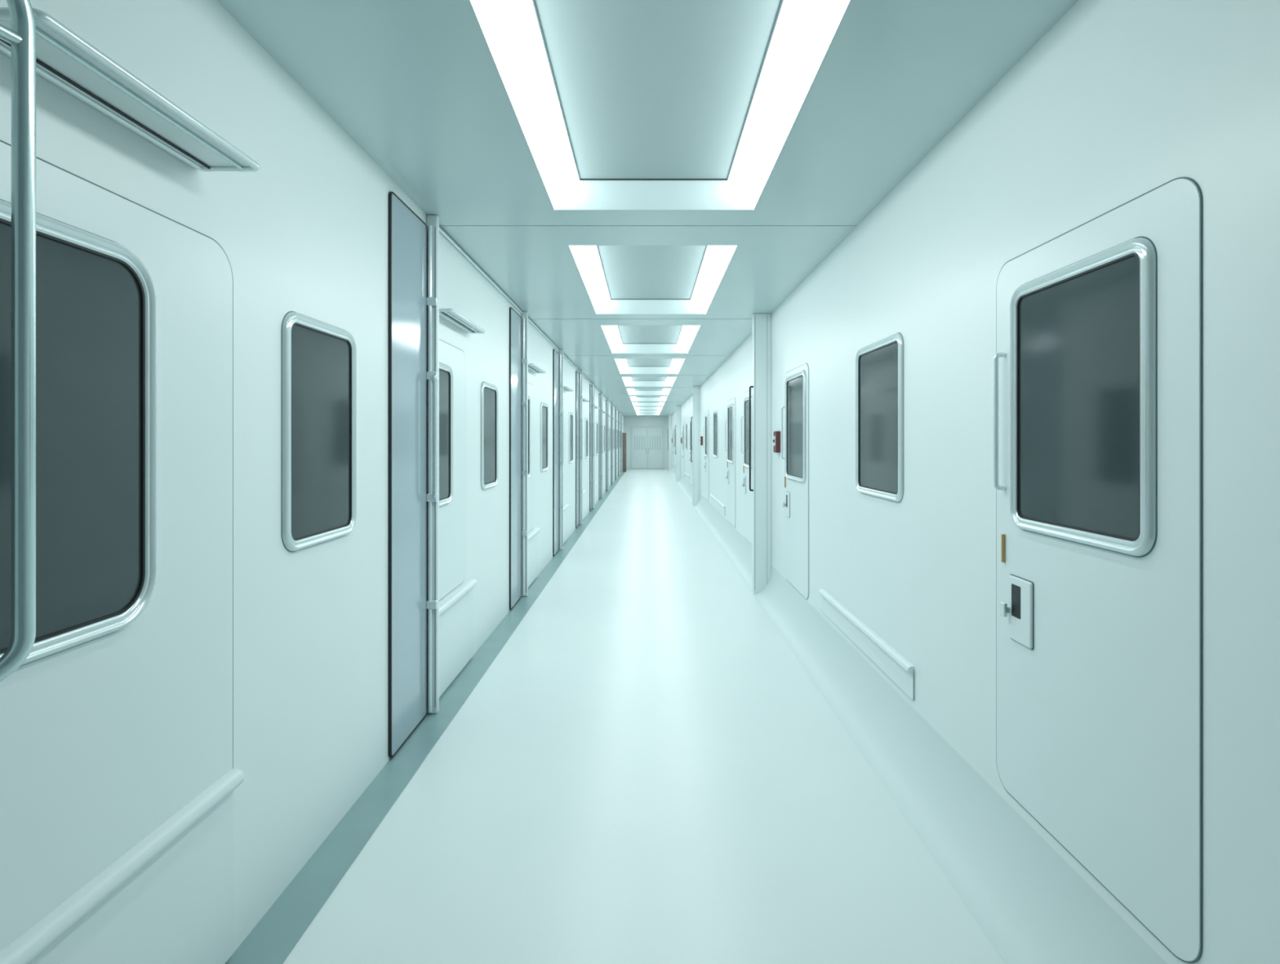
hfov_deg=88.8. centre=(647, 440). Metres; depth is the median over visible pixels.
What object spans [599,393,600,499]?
glass leaf
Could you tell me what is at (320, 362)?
pane
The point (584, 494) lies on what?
door
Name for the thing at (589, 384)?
black edge
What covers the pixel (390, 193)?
black edge
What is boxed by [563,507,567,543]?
door
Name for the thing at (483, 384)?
frame
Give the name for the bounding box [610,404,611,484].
black edge
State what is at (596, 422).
frame
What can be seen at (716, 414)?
pane
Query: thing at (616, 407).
post
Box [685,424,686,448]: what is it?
gasket
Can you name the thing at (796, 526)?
leaf
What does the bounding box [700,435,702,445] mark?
fire alarm box
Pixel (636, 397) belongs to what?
tray
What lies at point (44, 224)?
frame
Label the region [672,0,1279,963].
wall
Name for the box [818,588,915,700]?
rail
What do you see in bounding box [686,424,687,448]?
pane
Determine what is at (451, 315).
rack
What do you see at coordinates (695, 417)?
wall post
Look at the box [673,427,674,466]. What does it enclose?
leaf
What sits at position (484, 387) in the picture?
gasket
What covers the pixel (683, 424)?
frame
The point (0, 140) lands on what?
seam
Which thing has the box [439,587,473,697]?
door
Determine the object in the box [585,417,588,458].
frame
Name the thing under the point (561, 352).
post
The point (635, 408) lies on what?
recessed light
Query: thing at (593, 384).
post
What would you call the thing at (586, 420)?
pane
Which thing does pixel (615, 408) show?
black edge
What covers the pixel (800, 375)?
gasket
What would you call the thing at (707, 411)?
seam
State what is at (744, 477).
lock plate
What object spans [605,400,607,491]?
black edge
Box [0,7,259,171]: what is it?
rack
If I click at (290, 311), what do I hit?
seal
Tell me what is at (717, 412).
gasket
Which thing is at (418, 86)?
ceiling
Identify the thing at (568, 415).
seal
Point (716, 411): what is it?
frame
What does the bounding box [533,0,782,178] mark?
tray
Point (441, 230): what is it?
trim
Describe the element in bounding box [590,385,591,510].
glass leaf
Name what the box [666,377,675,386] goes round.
diffuser
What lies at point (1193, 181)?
seam
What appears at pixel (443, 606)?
ledge
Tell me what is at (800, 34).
diffuser
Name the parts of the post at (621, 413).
rail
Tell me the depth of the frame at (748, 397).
8.67 m
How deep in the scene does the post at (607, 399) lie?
21.70 m
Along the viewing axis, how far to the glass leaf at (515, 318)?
6.58 m
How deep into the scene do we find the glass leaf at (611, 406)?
24.59 m
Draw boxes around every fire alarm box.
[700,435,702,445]
[773,431,780,453]
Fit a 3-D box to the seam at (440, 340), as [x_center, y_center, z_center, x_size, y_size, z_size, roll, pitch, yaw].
[-1.348,0.195,4.450,0.004,1.696,0.786,0,0,0]
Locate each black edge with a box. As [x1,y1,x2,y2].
[388,191,427,757]
[509,306,521,609]
[552,349,559,555]
[575,370,579,528]
[589,384,591,511]
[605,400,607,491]
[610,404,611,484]
[614,408,615,479]
[620,413,621,472]
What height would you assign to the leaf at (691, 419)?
2.000 m
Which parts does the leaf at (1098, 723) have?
handle, brass pull handle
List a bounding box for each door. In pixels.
[29,791,233,963]
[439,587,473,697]
[528,533,537,586]
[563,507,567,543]
[582,493,584,519]
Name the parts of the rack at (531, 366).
shelf plate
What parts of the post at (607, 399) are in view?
rail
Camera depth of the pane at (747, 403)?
8.75 m
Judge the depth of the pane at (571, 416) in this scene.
11.51 m
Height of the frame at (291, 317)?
0.913 m
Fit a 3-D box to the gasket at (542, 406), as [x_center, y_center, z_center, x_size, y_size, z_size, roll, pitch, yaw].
[-1.342,-0.035,8.515,0.008,0.814,0.474,0,0,0]
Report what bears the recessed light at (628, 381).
in the ceiling
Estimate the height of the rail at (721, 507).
0.175 m
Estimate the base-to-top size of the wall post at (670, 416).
3.058 m
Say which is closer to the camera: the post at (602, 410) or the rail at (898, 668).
the rail at (898, 668)
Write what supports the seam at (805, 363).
attached to the wall at (1117, 101)
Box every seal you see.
[0,199,119,666]
[280,311,345,552]
[568,415,571,463]
[687,423,688,449]
[862,332,903,502]
[1022,235,1157,557]
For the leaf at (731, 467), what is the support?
attached to the wall at (1117, 101)
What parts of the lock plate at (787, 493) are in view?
slot, plate edge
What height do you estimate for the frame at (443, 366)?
0.930 m
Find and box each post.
[426,214,439,713]
[520,311,528,596]
[558,349,563,550]
[578,369,582,524]
[591,382,594,509]
[600,391,603,497]
[606,398,608,490]
[611,403,613,484]
[615,407,617,479]
[618,410,620,475]
[621,413,622,472]
[667,414,672,471]
[675,405,681,482]
[690,386,700,506]
[749,313,771,594]
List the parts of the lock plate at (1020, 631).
slot, plate edge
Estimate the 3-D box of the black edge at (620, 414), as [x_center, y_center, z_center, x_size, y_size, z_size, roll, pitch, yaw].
[-1.341,0.181,33.205,0.015,2.973,0.550,0,0,0]
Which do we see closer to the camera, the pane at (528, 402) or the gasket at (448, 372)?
the gasket at (448, 372)
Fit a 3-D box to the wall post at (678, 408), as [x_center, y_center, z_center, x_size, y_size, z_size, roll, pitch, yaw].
[1.230,0.151,26.049,0.240,3.058,0.102,0,0,0]
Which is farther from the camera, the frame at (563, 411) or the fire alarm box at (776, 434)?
the frame at (563, 411)
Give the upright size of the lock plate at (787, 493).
0.238 m
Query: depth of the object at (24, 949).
1.61 m
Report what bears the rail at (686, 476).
attached to the wall at (1117, 101)
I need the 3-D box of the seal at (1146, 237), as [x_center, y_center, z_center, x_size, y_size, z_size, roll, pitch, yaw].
[1.344,-0.117,2.062,0.002,0.881,0.681,0,0,0]
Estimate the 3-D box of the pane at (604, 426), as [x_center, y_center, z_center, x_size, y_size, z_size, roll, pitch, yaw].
[-1.347,-0.035,20.315,0.005,0.810,0.470,0,0,0]
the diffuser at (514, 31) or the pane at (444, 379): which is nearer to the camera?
the diffuser at (514, 31)
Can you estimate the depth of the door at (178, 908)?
1.85 m
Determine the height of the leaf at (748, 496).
2.000 m
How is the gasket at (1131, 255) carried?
attached to the wall at (1117, 101)
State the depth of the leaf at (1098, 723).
1.83 m
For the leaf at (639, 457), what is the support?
attached to the wall at (629, 421)
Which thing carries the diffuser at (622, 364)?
attached to the recessed light at (624, 366)
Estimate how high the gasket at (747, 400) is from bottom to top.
0.864 m
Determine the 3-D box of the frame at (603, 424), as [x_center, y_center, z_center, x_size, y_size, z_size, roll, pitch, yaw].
[-1.339,-0.035,20.315,0.021,0.890,0.550,0,0,0]
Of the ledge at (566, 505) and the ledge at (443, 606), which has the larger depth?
the ledge at (566, 505)
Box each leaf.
[0,141,232,952]
[391,193,426,755]
[439,339,466,599]
[511,308,520,608]
[528,382,534,531]
[554,350,559,555]
[563,400,565,504]
[576,371,579,527]
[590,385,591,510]
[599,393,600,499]
[606,400,607,489]
[611,405,612,484]
[617,412,618,475]
[631,427,647,468]
[647,427,662,468]
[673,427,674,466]
[683,422,684,476]
[690,418,692,484]
[705,410,708,501]
[724,398,735,527]
[741,389,751,544]
[781,363,808,599]
[993,178,1199,961]
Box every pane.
[0,222,140,649]
[291,324,349,538]
[439,369,449,498]
[484,387,495,484]
[528,401,528,471]
[542,406,546,468]
[569,415,572,460]
[586,420,587,456]
[596,423,597,453]
[604,426,604,451]
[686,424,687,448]
[705,417,706,453]
[714,413,717,455]
[728,407,732,460]
[745,400,749,464]
[786,376,803,476]
[859,342,897,493]
[1019,256,1138,538]
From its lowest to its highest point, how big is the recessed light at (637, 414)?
0.142 m
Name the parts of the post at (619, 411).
rail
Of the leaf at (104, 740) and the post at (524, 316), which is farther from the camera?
the post at (524, 316)
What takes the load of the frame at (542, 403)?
attached to the wall at (305, 233)
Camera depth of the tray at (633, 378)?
16.11 m
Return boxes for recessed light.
[470,0,849,209]
[568,245,736,314]
[601,325,699,353]
[614,359,684,373]
[622,377,675,386]
[626,388,671,395]
[630,396,666,401]
[632,402,664,406]
[634,407,662,409]
[635,410,660,413]
[636,413,659,415]
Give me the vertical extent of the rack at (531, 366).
0.022 m
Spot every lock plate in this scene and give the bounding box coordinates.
[743,475,746,493]
[786,491,790,517]
[1008,573,1034,649]
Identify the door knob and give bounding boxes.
[1000,601,1010,617]
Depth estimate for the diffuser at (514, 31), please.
2.69 m
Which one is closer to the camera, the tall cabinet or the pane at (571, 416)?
the pane at (571, 416)
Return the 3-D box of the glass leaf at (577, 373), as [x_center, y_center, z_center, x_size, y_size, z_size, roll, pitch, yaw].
[-1.343,0.181,12.555,0.012,2.953,0.530,0,0,0]
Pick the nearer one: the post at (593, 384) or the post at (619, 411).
the post at (593, 384)
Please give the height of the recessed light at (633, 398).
0.142 m
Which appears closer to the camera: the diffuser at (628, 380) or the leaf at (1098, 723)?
the leaf at (1098, 723)
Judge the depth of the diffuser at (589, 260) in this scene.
5.75 m
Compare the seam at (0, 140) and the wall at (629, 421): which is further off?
the wall at (629, 421)
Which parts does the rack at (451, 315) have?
rail, shelf plate, rail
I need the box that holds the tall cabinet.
[622,432,626,471]
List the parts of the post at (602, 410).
rail, pull handle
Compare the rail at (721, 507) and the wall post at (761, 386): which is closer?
the wall post at (761, 386)
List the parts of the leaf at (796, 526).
handle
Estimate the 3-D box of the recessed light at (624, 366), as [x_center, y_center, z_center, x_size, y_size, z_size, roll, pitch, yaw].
[0.040,-1.449,12.370,1.190,0.142,2.520,0,0,0]
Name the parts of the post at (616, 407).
rail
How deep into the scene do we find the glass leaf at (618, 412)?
30.13 m
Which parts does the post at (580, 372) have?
rail, pull handle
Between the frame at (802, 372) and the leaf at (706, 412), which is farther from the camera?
the leaf at (706, 412)
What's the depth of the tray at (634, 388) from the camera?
19.62 m
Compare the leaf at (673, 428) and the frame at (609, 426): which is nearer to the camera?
the frame at (609, 426)
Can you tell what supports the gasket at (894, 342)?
attached to the wall at (1117, 101)
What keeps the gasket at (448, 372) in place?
attached to the wall at (305, 233)
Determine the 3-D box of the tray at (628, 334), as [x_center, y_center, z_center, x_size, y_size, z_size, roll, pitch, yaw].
[0.036,-1.520,9.130,0.863,0.001,2.320,0,0,0]
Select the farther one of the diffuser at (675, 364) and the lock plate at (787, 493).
the diffuser at (675, 364)
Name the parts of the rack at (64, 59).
rail, rail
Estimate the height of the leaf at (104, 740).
2.282 m
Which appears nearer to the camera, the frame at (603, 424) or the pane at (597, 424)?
the pane at (597, 424)
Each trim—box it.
[439,225,857,226]
[439,226,616,408]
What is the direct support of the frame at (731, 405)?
attached to the wall at (1117, 101)
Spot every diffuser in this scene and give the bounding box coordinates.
[470,0,578,209]
[568,245,610,313]
[601,325,622,353]
[614,359,627,373]
[622,377,631,386]
[626,388,634,395]
[662,388,671,395]
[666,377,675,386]
[670,359,684,373]
[677,325,699,353]
[691,245,736,313]
[728,0,849,209]
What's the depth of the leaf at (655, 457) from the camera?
37.92 m
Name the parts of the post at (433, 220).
rail, pull handle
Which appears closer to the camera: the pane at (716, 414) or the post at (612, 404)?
the pane at (716, 414)
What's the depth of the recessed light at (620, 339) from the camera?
9.61 m
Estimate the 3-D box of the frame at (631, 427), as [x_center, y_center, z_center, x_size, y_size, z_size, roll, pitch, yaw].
[0.000,0.455,37.975,1.900,2.450,0.050,0,0,0]
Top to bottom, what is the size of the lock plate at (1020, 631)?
0.238 m
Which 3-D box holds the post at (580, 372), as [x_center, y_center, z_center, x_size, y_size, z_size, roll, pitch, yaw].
[-1.312,0.148,12.876,0.075,3.052,0.099,0,0,0]
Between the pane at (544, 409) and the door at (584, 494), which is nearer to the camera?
the pane at (544, 409)
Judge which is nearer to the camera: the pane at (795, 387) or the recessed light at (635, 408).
the pane at (795, 387)
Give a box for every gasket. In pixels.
[0,217,145,654]
[291,322,351,540]
[439,368,450,500]
[484,386,496,484]
[542,405,547,468]
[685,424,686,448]
[713,412,717,455]
[744,400,749,465]
[786,375,802,478]
[857,341,897,494]
[1016,253,1140,541]
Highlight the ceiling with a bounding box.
[216,0,1078,416]
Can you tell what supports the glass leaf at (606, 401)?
attached to the post at (607, 399)
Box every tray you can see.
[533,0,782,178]
[597,245,706,298]
[617,325,682,343]
[626,359,671,366]
[631,377,666,380]
[634,388,662,390]
[635,396,660,397]
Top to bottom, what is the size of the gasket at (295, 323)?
0.837 m
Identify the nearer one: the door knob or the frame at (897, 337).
the door knob
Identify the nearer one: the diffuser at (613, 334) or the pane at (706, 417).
the diffuser at (613, 334)
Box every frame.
[0,200,156,666]
[282,311,356,551]
[439,362,453,506]
[480,382,497,489]
[528,395,530,478]
[540,402,548,471]
[563,410,564,465]
[568,412,573,463]
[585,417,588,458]
[595,422,598,455]
[603,424,604,453]
[608,426,610,451]
[631,426,663,468]
[682,424,684,449]
[689,421,692,452]
[704,414,707,456]
[713,410,718,457]
[727,404,733,463]
[743,395,751,468]
[785,370,805,483]
[855,333,902,502]
[1009,237,1155,556]
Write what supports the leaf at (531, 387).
attached to the wall at (305, 233)
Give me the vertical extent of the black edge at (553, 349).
2.973 m
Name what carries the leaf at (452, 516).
attached to the wall at (305, 233)
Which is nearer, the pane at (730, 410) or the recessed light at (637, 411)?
the pane at (730, 410)
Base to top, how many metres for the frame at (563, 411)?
0.930 m
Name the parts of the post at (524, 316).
rail, pull handle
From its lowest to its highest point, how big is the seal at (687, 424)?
0.916 m
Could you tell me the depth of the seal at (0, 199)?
1.51 m
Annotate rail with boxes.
[0,0,35,681]
[684,471,689,481]
[709,493,725,515]
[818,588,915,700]
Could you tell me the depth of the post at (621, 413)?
33.50 m
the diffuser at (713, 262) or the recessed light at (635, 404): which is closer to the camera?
the diffuser at (713, 262)
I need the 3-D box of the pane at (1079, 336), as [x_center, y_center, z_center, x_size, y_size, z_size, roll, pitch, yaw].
[1.343,-0.117,2.062,0.005,0.795,0.595,0,0,0]
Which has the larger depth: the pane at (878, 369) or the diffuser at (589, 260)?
the diffuser at (589, 260)
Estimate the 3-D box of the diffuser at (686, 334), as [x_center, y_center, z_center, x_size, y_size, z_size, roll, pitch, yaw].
[0.551,-1.449,9.130,0.167,0.142,2.520,0,0,0]
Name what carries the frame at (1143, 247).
attached to the wall at (1117, 101)
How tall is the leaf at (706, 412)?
2.000 m
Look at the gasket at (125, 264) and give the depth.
1.73 m
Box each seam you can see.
[0,139,233,768]
[440,339,466,599]
[706,410,709,499]
[786,363,808,599]
[995,177,1203,963]
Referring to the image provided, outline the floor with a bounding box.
[282,468,1005,963]
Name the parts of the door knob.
latch knob, latch arm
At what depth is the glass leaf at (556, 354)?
9.59 m
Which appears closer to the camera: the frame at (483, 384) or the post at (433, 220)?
the post at (433, 220)
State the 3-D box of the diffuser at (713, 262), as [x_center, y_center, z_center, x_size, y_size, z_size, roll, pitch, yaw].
[0.551,-1.449,5.890,0.167,0.142,2.520,0,0,0]
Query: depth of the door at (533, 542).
7.62 m
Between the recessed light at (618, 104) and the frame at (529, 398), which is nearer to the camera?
the recessed light at (618, 104)
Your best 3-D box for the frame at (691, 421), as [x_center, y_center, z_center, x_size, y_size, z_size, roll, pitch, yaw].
[1.335,-0.100,19.900,0.021,0.940,0.700,0,0,0]
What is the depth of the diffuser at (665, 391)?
19.48 m
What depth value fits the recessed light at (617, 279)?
5.96 m
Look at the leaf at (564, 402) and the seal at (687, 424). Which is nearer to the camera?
the leaf at (564, 402)
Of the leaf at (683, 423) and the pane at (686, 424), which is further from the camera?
the leaf at (683, 423)
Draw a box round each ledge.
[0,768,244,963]
[439,579,477,616]
[528,527,540,540]
[563,503,568,511]
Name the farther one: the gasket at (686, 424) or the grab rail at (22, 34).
the gasket at (686, 424)
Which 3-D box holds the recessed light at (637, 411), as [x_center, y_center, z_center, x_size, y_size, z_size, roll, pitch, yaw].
[0.040,-1.449,31.810,1.190,0.142,2.520,0,0,0]
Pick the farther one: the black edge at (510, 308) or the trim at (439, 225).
the black edge at (510, 308)
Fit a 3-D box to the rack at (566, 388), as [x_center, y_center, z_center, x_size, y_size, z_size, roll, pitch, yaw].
[-1.284,-0.815,10.415,0.130,0.022,0.852,0,0,0]
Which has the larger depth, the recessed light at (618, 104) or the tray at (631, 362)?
the tray at (631, 362)
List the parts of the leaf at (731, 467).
handle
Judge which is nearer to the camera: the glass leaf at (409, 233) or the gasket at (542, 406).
the glass leaf at (409, 233)
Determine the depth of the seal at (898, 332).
3.44 m
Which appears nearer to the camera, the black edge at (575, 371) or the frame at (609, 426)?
the black edge at (575, 371)
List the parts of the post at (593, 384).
rail, pull handle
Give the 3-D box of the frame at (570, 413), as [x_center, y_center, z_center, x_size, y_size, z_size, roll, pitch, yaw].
[-1.339,-0.035,11.465,0.021,0.890,0.550,0,0,0]
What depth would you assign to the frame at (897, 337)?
3.50 m
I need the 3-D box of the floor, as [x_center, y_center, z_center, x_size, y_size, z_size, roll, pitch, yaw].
[0.000,1.740,18.250,3.000,0.120,39.800,0,0,0]
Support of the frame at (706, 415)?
attached to the wall at (1117, 101)
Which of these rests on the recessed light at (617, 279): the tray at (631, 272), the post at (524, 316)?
the tray at (631, 272)
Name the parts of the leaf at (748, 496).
handle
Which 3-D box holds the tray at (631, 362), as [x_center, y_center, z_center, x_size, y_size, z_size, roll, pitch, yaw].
[0.036,-1.520,12.370,0.863,0.001,2.320,0,0,0]
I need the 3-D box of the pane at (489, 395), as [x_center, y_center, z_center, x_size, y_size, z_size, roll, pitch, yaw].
[-1.347,-0.035,5.565,0.005,0.810,0.470,0,0,0]
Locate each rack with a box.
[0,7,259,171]
[439,308,485,333]
[528,363,546,373]
[563,386,573,391]
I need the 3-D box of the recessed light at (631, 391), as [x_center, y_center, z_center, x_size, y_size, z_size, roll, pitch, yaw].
[0.040,-1.449,18.850,1.190,0.142,2.520,0,0,0]
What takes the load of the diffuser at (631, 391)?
attached to the recessed light at (631, 391)
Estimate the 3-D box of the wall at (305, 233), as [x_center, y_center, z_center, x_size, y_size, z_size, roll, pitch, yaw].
[-1.425,-0.045,18.250,0.150,3.450,39.800,0,0,0]
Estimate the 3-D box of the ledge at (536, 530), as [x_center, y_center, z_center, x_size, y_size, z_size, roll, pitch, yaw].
[-1.327,1.097,7.490,0.045,0.055,0.960,0,0,0]
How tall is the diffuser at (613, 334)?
0.142 m
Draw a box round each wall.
[0,0,624,963]
[624,416,668,468]
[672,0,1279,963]
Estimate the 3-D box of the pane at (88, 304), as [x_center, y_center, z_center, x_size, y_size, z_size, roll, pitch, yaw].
[-1.343,-0.007,1.377,0.005,0.901,0.715,0,0,0]
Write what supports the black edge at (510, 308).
attached to the wall at (305, 233)
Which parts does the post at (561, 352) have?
rail, pull handle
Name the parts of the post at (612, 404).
rail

